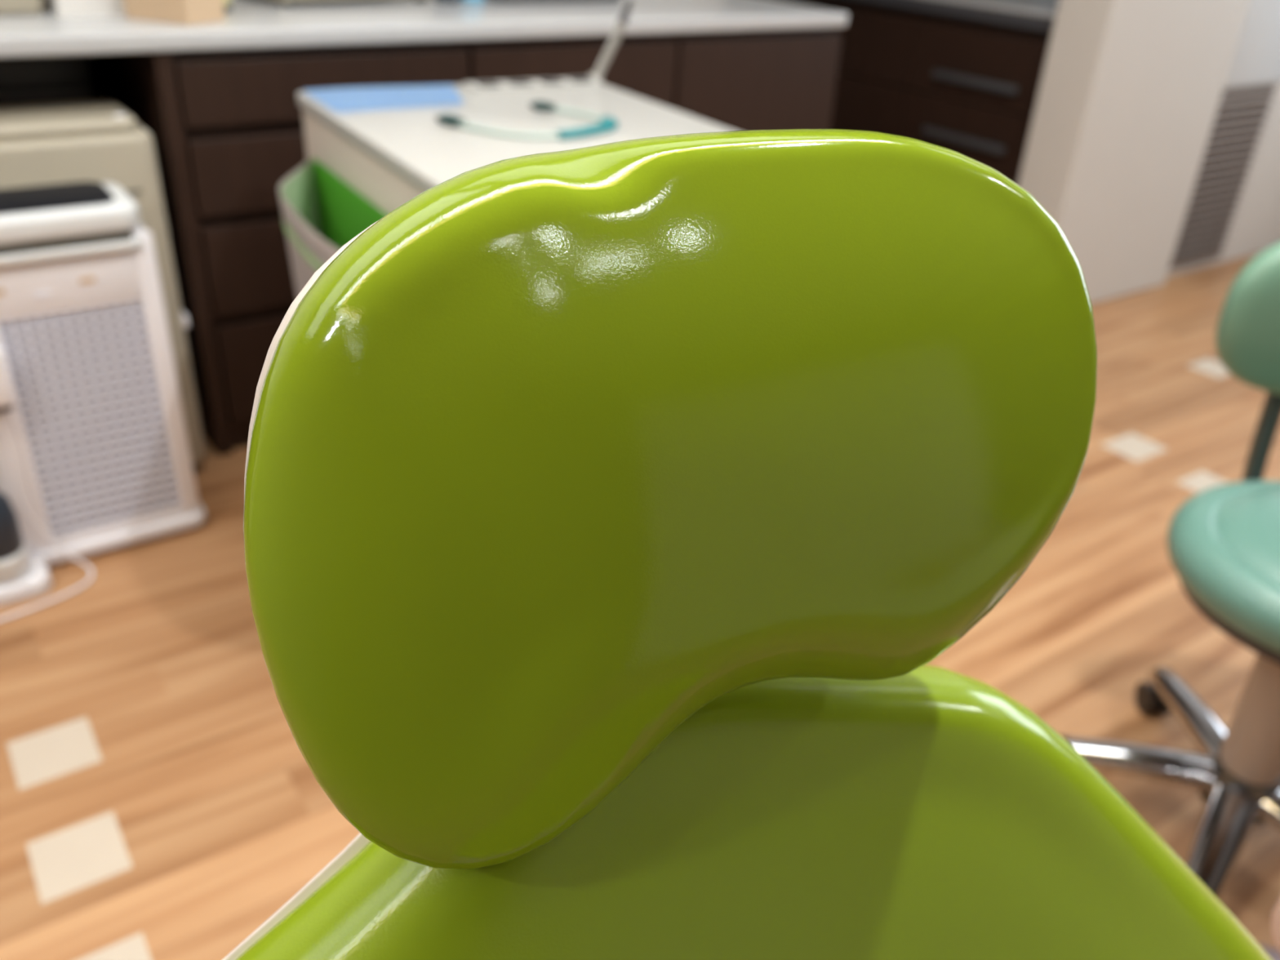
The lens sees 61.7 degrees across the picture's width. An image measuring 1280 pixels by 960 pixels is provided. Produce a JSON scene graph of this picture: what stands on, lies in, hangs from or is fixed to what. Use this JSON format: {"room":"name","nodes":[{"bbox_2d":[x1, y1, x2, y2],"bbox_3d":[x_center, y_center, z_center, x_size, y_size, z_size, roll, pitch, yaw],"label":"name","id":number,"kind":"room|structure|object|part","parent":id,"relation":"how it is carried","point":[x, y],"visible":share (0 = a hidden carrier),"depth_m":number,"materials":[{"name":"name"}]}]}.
{"room":"dental clinic","nodes":[
{"label":"dental clinic","id":0,"kind":"room"},
{"bbox_2d":[0,251,1279,959],"bbox_3d":[0.559,0.624,1.342,8.400,0.051,7.100,-17,35,-31],"label":"floor","id":1,"kind":"structure","parent":0,"point":[160,800],"depth_m":1.74,"materials":[{"name":"brown wood"}]},
{"bbox_2d":[0,100,204,472],"bbox_3d":[-1.111,-0.329,2.060,0.408,0.726,0.238,-17,35,-31],"label":"dehumidifier","id":2,"kind":"object","parent":1,"relation":"on","point":[99,141],"visible":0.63,"depth_m":1.90,"materials":[{"name":"beige plastic"}]},
{"bbox_3d":[-0.924,-0.332,2.146,0.012,0.025,0.100,-17,35,-31],"label":"handle","id":3,"kind":"part","parent":2,"relation":"part of","materials":[{"name":"white plastic"}]},
{"bbox_2d":[0,181,205,607],"bbox_3d":[-1.024,-0.157,1.855,0.422,0.638,0.282,-17,35,-31],"label":"air purifier","id":4,"kind":"object","parent":1,"relation":"on","point":[95,432],"depth_m":1.84,"materials":[{"name":"white plastic"}]},
{"bbox_3d":[-1.054,-0.158,1.722,0.075,0.108,0.024,-17,35,-31],"label":"plug strip","id":5,"kind":"part","parent":4,"relation":"part of","materials":[{"name":"white plastic"}]},
{"bbox_2d":[0,492,31,585],"bbox_3d":[-1.095,0.092,1.817,0.080,0.163,0.080,-17,35,-31],"label":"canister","id":6,"kind":"object","parent":4,"relation":"on","point":[15,561],"visible":1,"depth_m":1.81,"materials":[{"name":"plastic"}]},
{"bbox_2d":[0,421,93,621],"bbox_3d":[-1.096,0.086,1.730,0.093,0.332,0.363,23,35,30],"label":"power cord","id":7,"kind":"object","parent":4,"relation":"attached to","point":[37,526],"visible":1,"depth_m":1.84,"materials":[{"name":"white plastic"}]},
{"bbox_2d":[0,181,114,214],"bbox_3d":[-1.031,-0.449,1.727,0.322,0.005,0.142,-17,35,-31],"label":"vent","id":8,"kind":"object","parent":4,"relation":"attached to","point":[84,194],"depth_m":1.75,"materials":[{"name":"black plastic"}]},
{"bbox_2d":[0,298,182,538],"bbox_3d":[-0.957,-0.104,1.882,0.228,0.422,0.010,-17,35,-31],"label":"grille","id":9,"kind":"object","parent":4,"relation":"attached to","point":[92,420],"depth_m":1.88,"materials":[{"name":"white plastic"}]},
{"bbox_2d":[84,54,140,122],"bbox_3d":[-1.853,-0.315,1.858,1.886,0.824,0.605,-17,35,-31],"label":"base cabinet","id":10,"kind":"object","parent":1,"relation":"on","point":[100,92],"visible":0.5,"depth_m":2.26,"materials":[{"name":"brown wood"}]},
{"bbox_3d":[-2.007,-0.440,2.063,1.866,0.824,0.035,-17,35,-31],"label":"panel","id":11,"kind":"part","parent":10,"relation":"part of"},
{"bbox_2d":[0,0,848,57],"bbox_3d":[-1.187,-0.874,2.038,3.797,0.034,0.642,-17,35,-31],"label":"countertop","id":12,"kind":"structure","parent":10,"relation":"on","point":[251,24],"depth_m":2.23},
{"bbox_2d":[0,0,44,15],"bbox_3d":[-1.369,-0.956,1.927,0.469,0.200,0.264,-17,35,-31],"label":"case","id":13,"kind":"object","parent":12,"relation":"on","point":[7,7],"visible":1,"depth_m":1.98,"materials":[{"name":"plastic"}]},
{"bbox_2d":[42,0,125,16],"bbox_3d":[-1.090,-0.964,2.085,0.125,0.087,0.200,-17,35,-31],"label":"paper stack","id":14,"kind":"object","parent":12,"relation":"on","point":[60,7],"visible":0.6,"depth_m":2.03,"materials":[{"name":"white paper"}]},
{"bbox_2d":[123,0,225,25],"bbox_3d":[-0.883,-0.929,2.018,0.151,0.113,0.102,14,31,19],"label":"box","id":15,"kind":"object","parent":12,"relation":"on","point":[184,12],"visible":1,"depth_m":2.00,"materials":[{"name":"beige cardboard"}]},
{"bbox_2d":[222,0,232,12],"bbox_3d":[-0.867,-1.041,2.141,0.075,0.188,0.075,-17,35,-31],"label":"bottle","id":16,"kind":"object","parent":12,"relation":"on","point":[228,7],"visible":0.2,"depth_m":2.17,"materials":[{"name":"yellow plastic"}]},
{"bbox_2d":[274,0,427,7],"bbox_3d":[-0.708,-1.183,2.426,0.426,0.170,0.254,-24,39,-39],"label":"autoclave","id":17,"kind":"object","parent":12,"relation":"on","point":[286,3],"visible":1,"depth_m":2.30,"materials":[{"name":"beige plastic"}]},
{"bbox_2d":[434,0,459,2],"bbox_3d":[-0.455,-1.208,2.504,0.060,0.163,0.060,-17,35,-31],"label":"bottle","id":18,"kind":"object","parent":12,"relation":"on","point":[438,1],"visible":1,"depth_m":2.52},
{"bbox_2d":[459,0,484,2],"bbox_3d":[-0.402,-1.223,2.545,0.062,0.153,0.062,-17,35,-31],"label":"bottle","id":19,"kind":"object","parent":12,"relation":"on","point":[470,1],"visible":0.99,"depth_m":2.56,"materials":[{"name":"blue plastic"}]},
{"bbox_2d":[490,0,618,2],"bbox_3d":[-0.263,-1.261,2.750,0.360,0.032,0.250,-17,35,-31],"label":"tray","id":20,"kind":"object","parent":12,"relation":"on","point":[498,1],"visible":1,"depth_m":2.63,"materials":[{"name":"grey metal"}]},
{"bbox_2d":[91,40,468,456],"bbox_3d":[-0.813,-0.619,2.503,0.630,0.824,0.620,-17,35,-31],"label":"base cabinet","id":21,"kind":"object","parent":1,"relation":"on","point":[225,127],"visible":0.52,"depth_m":2.13,"materials":[{"name":"brown wood"}]},
{"bbox_3d":[-0.619,-0.652,2.213,0.588,0.142,0.022,-17,35,-31],"label":"drawer","id":22,"kind":"part","parent":21,"relation":"part of","materials":[{"name":"brown wood"}]},
{"bbox_3d":[-0.629,-0.489,2.305,0.588,0.180,0.022,-17,35,-31],"label":"drawer","id":23,"kind":"part","parent":21,"relation":"part of","materials":[{"name":"brown wood"}]},
{"bbox_3d":[-0.640,-0.293,2.417,0.588,0.220,0.022,-17,35,-31],"label":"drawer","id":24,"kind":"part","parent":21,"relation":"part of","materials":[{"name":"brown wood"}]},
{"bbox_3d":[-0.611,-0.786,2.137,0.588,0.116,0.022,-17,35,-31],"label":"drawer","id":25,"kind":"part","parent":21,"relation":"part of","materials":[{"name":"brown wood"}]},
{"bbox_2d":[297,83,735,214],"bbox_3d":[-0.177,-0.242,1.949,0.597,0.780,0.782,-14,34,-28],"label":"cart","id":26,"kind":"object","parent":1,"relation":"on","point":[389,157],"visible":0.12,"depth_m":1.74,"materials":[{"name":"plastic"}]},
{"bbox_2d":[278,155,386,295],"bbox_3d":[-0.457,-0.257,1.675,0.124,0.328,0.699,-14,34,-28],"label":"bin","id":27,"kind":"object","parent":26,"relation":"hanging from","point":[322,212],"visible":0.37,"depth_m":1.76,"materials":[{"name":"green plastic"}]},
{"bbox_3d":[-0.407,-0.271,1.704,0.048,0.328,0.680,-17,35,-31],"label":"panel","id":28,"kind":"part","parent":27,"relation":"part of","materials":[{"name":"green plastic"}]},
{"bbox_2d":[302,84,463,111],"bbox_3d":[-0.434,-0.684,1.905,0.295,0.002,0.200,-17,35,-31],"label":"sheet","id":29,"kind":"object","parent":26,"relation":"on","point":[362,98],"visible":1,"depth_m":1.89,"materials":[{"name":"blue paper"}]},
{"bbox_2d":[435,101,618,139],"bbox_3d":[-0.172,-0.588,1.752,0.222,0.016,0.250,26,36,34],"label":"chain","id":30,"kind":"object","parent":26,"relation":"on","point":[608,123],"visible":1,"depth_m":1.71,"materials":[{"name":"teal plastic"}]},
{"bbox_3d":[-0.216,-0.550,1.687,0.191,0.008,0.042,11,30,13],"label":"cord","id":31,"kind":"part","parent":30,"relation":"part of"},
{"bbox_3d":[-0.107,-0.629,1.837,0.136,0.008,0.019,23,35,31],"label":"cord","id":32,"kind":"part","parent":30,"relation":"part of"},
{"bbox_2d":[462,76,601,90],"bbox_3d":[-0.206,-0.770,2.078,0.275,0.008,0.060,-14,34,-28],"label":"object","id":33,"kind":"object","parent":26,"relation":"on","point":[566,82],"visible":1,"depth_m":2.06,"materials":[{"name":"plastic"}]},
{"bbox_2d":[586,0,633,82],"bbox_3d":[-0.059,-0.874,2.135,0.102,0.158,0.034,-17,35,-31],"label":"acrylic arm","id":34,"kind":"object","parent":26,"relation":"on","point":[619,29],"visible":0.8,"depth_m":2.14},
{"bbox_3d":[-0.063,-0.857,2.143,0.081,0.120,0.010,-17,35,-31],"label":"arm","id":35,"kind":"part","parent":34,"relation":"part of","materials":[{"name":"grey plastic"}]},
{"bbox_2d":[465,33,677,108],"bbox_3d":[-0.328,-0.764,2.809,0.546,0.824,0.620,-17,35,-31],"label":"base cabinet","id":36,"kind":"object","parent":1,"relation":"on","point":[642,65],"visible":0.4,"depth_m":2.42,"materials":[{"name":"brown wood"}]},
{"bbox_2d":[222,128,1279,959],"bbox_3d":[0.197,0.498,0.381,0.828,1.079,1.086,10,30,12],"label":"dental chair","id":37,"kind":"object","parent":1,"relation":"on","point":[616,516],"visible":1,"depth_m":0.34,"materials":[{"name":"leather"}]},
{"bbox_3d":[0.106,0.275,0.459,0.580,0.437,0.068,-9,4,-21],"label":"backrest","id":38,"kind":"part","parent":37,"relation":"part of","materials":[{"name":"plastic"}]},
{"bbox_3d":[0.599,0.343,0.755,0.260,0.080,0.070,14,31,19],"label":"armrest","id":39,"kind":"part","parent":37,"relation":"part of","materials":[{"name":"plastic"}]},
{"bbox_2d":[673,26,842,130],"bbox_3d":[0.119,-0.898,3.092,0.538,0.824,0.620,-17,35,-31],"label":"base cabinet","id":40,"kind":"object","parent":1,"relation":"on","point":[768,79],"visible":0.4,"depth_m":2.73,"materials":[{"name":"brown wood"}]},
{"bbox_2d":[778,0,1052,184],"bbox_3d":[0.994,-1.406,4.103,0.628,0.800,1.750,-17,35,-31],"label":"base cabinet","id":41,"kind":"object","parent":1,"relation":"on","point":[969,87],"visible":0.33,"depth_m":3.57,"materials":[{"name":"brown wood"}]},
{"bbox_3d":[0.449,-1.815,4.239,0.022,0.210,0.565,-17,35,-31],"label":"drawer","id":42,"kind":"part","parent":41,"relation":"part of","materials":[{"name":"wood"}]},
{"bbox_3d":[0.772,-1.572,3.844,0.022,0.210,0.555,-17,35,-31],"label":"drawer","id":43,"kind":"part","parent":41,"relation":"part of","materials":[{"name":"brown wood"}]},
{"bbox_3d":[0.761,-1.388,3.949,0.022,0.205,0.555,-17,35,-31],"label":"drawer","id":44,"kind":"part","parent":41,"relation":"part of","materials":[{"name":"brown wood"}]},
{"bbox_2d":[859,0,1058,31],"bbox_3d":[1.019,-1.780,3.899,0.614,0.052,1.762,-17,35,-31],"label":"countertop","id":45,"kind":"structure","parent":41,"relation":"on","point":[1040,15],"depth_m":3.37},
{"bbox_3d":[1.071,-1.124,3.538,0.030,0.024,0.340,-17,35,-31],"label":"handle","id":46,"kind":"part","parent":41,"relation":"part of","materials":[{"name":"metal"}]},
{"bbox_3d":[1.091,-1.139,3.546,0.022,0.205,0.590,-17,35,-31],"label":"drawer","id":47,"kind":"part","parent":41,"relation":"part of","materials":[{"name":"brown wood"}]},
{"bbox_3d":[1.080,-1.283,3.448,0.030,0.024,0.340,-17,35,-31],"label":"handle","id":48,"kind":"part","parent":41,"relation":"part of","materials":[{"name":"metal"}]},
{"bbox_3d":[1.102,-1.323,3.441,0.022,0.210,0.590,-17,35,-31],"label":"drawer","id":49,"kind":"part","parent":41,"relation":"part of","materials":[{"name":"brown wood"}]},
{"bbox_2d":[1060,242,1279,899],"bbox_3d":[0.853,0.161,1.321,0.558,0.806,0.552,-17,35,-31],"label":"stool","id":50,"kind":"object","parent":1,"relation":"on","point":[1223,542],"visible":0.86,"depth_m":1.38,"materials":[{"name":"green plastic"}]},
{"bbox_3d":[0.694,0.398,1.525,0.253,0.065,0.060,13,31,16],"label":"leg","id":51,"kind":"part","parent":50,"relation":"part of","materials":[{"name":"silver metal"}]},
{"bbox_3d":[0.837,0.357,1.612,0.060,0.065,0.253,4,30,0],"label":"leg","id":52,"kind":"part","parent":50,"relation":"part of","materials":[{"name":"silver metal"}]},
{"bbox_3d":[0.741,0.482,1.382,0.060,0.065,0.253,23,35,31],"label":"leg","id":53,"kind":"part","parent":50,"relation":"part of","materials":[{"name":"silver metal"}]},
{"bbox_3d":[0.850,0.109,1.303,0.383,0.083,0.383,-17,35,-31],"label":"seat","id":54,"kind":"part","parent":50,"relation":"part of","materials":[{"name":"green plastic"}]},
{"bbox_3d":[0.922,-0.204,1.381,0.330,0.224,0.106,10,30,12],"label":"backrest","id":55,"kind":"part","parent":50,"relation":"part of","materials":[{"name":"green plastic"}]},
{"bbox_3d":[0.866,-0.055,1.449,0.021,0.307,0.208,10,30,12],"label":"post","id":56,"kind":"part","parent":50,"relation":"part of","materials":[{"name":"metal"}]},
{"bbox_3d":[0.914,0.492,1.382,0.060,0.065,0.253,-17,35,-31],"label":"leg","id":57,"kind":"part","parent":50,"relation":"part of","materials":[{"name":"silver metal"}]},
{"bbox_2d":[1259,944,1279,959],"bbox_3d":[0.762,0.623,1.272,0.180,0.042,0.180,15,32,20],"label":"tile","id":58,"kind":"object","parent":1,"relation":"on","point":[1274,953],"visible":0.14,"depth_m":1.33,"materials":[{"name":"beige tile"}]},
{"bbox_2d":[1017,0,1250,303],"bbox_3d":[1.541,-1.690,2.986,0.719,2.450,0.172,-17,35,-31],"label":"wall pillar","id":59,"kind":"structure","parent":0,"point":[1130,92],"depth_m":3.20,"materials":[{"name":"white paint"}]},
{"bbox_2d":[1166,80,1279,276],"bbox_3d":[2.482,-1.988,3.609,1.616,2.450,0.120,-17,35,-31],"label":"wall","id":60,"kind":"structure","parent":0,"point":[1256,228],"depth_m":3.93,"materials":[{"name":"white paint"}]},
{"bbox_2d":[1168,84,1277,269],"bbox_3d":[1.995,-1.032,3.690,0.400,0.600,0.032,-17,35,-31],"label":"air vent","id":61,"kind":"object","parent":60,"relation":"in","point":[1241,114],"visible":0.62,"depth_m":3.69,"materials":[{"name":"grey metal"}]},
{"bbox_2d":[1224,0,1279,86],"bbox_3d":[2.056,-1.859,3.241,0.458,1.255,0.014,-17,35,-31],"label":"access panel","id":62,"kind":"object","parent":60,"relation":"attached to","point":[1256,57],"visible":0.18,"depth_m":3.46,"materials":[{"name":"white plastic"}]}
]}

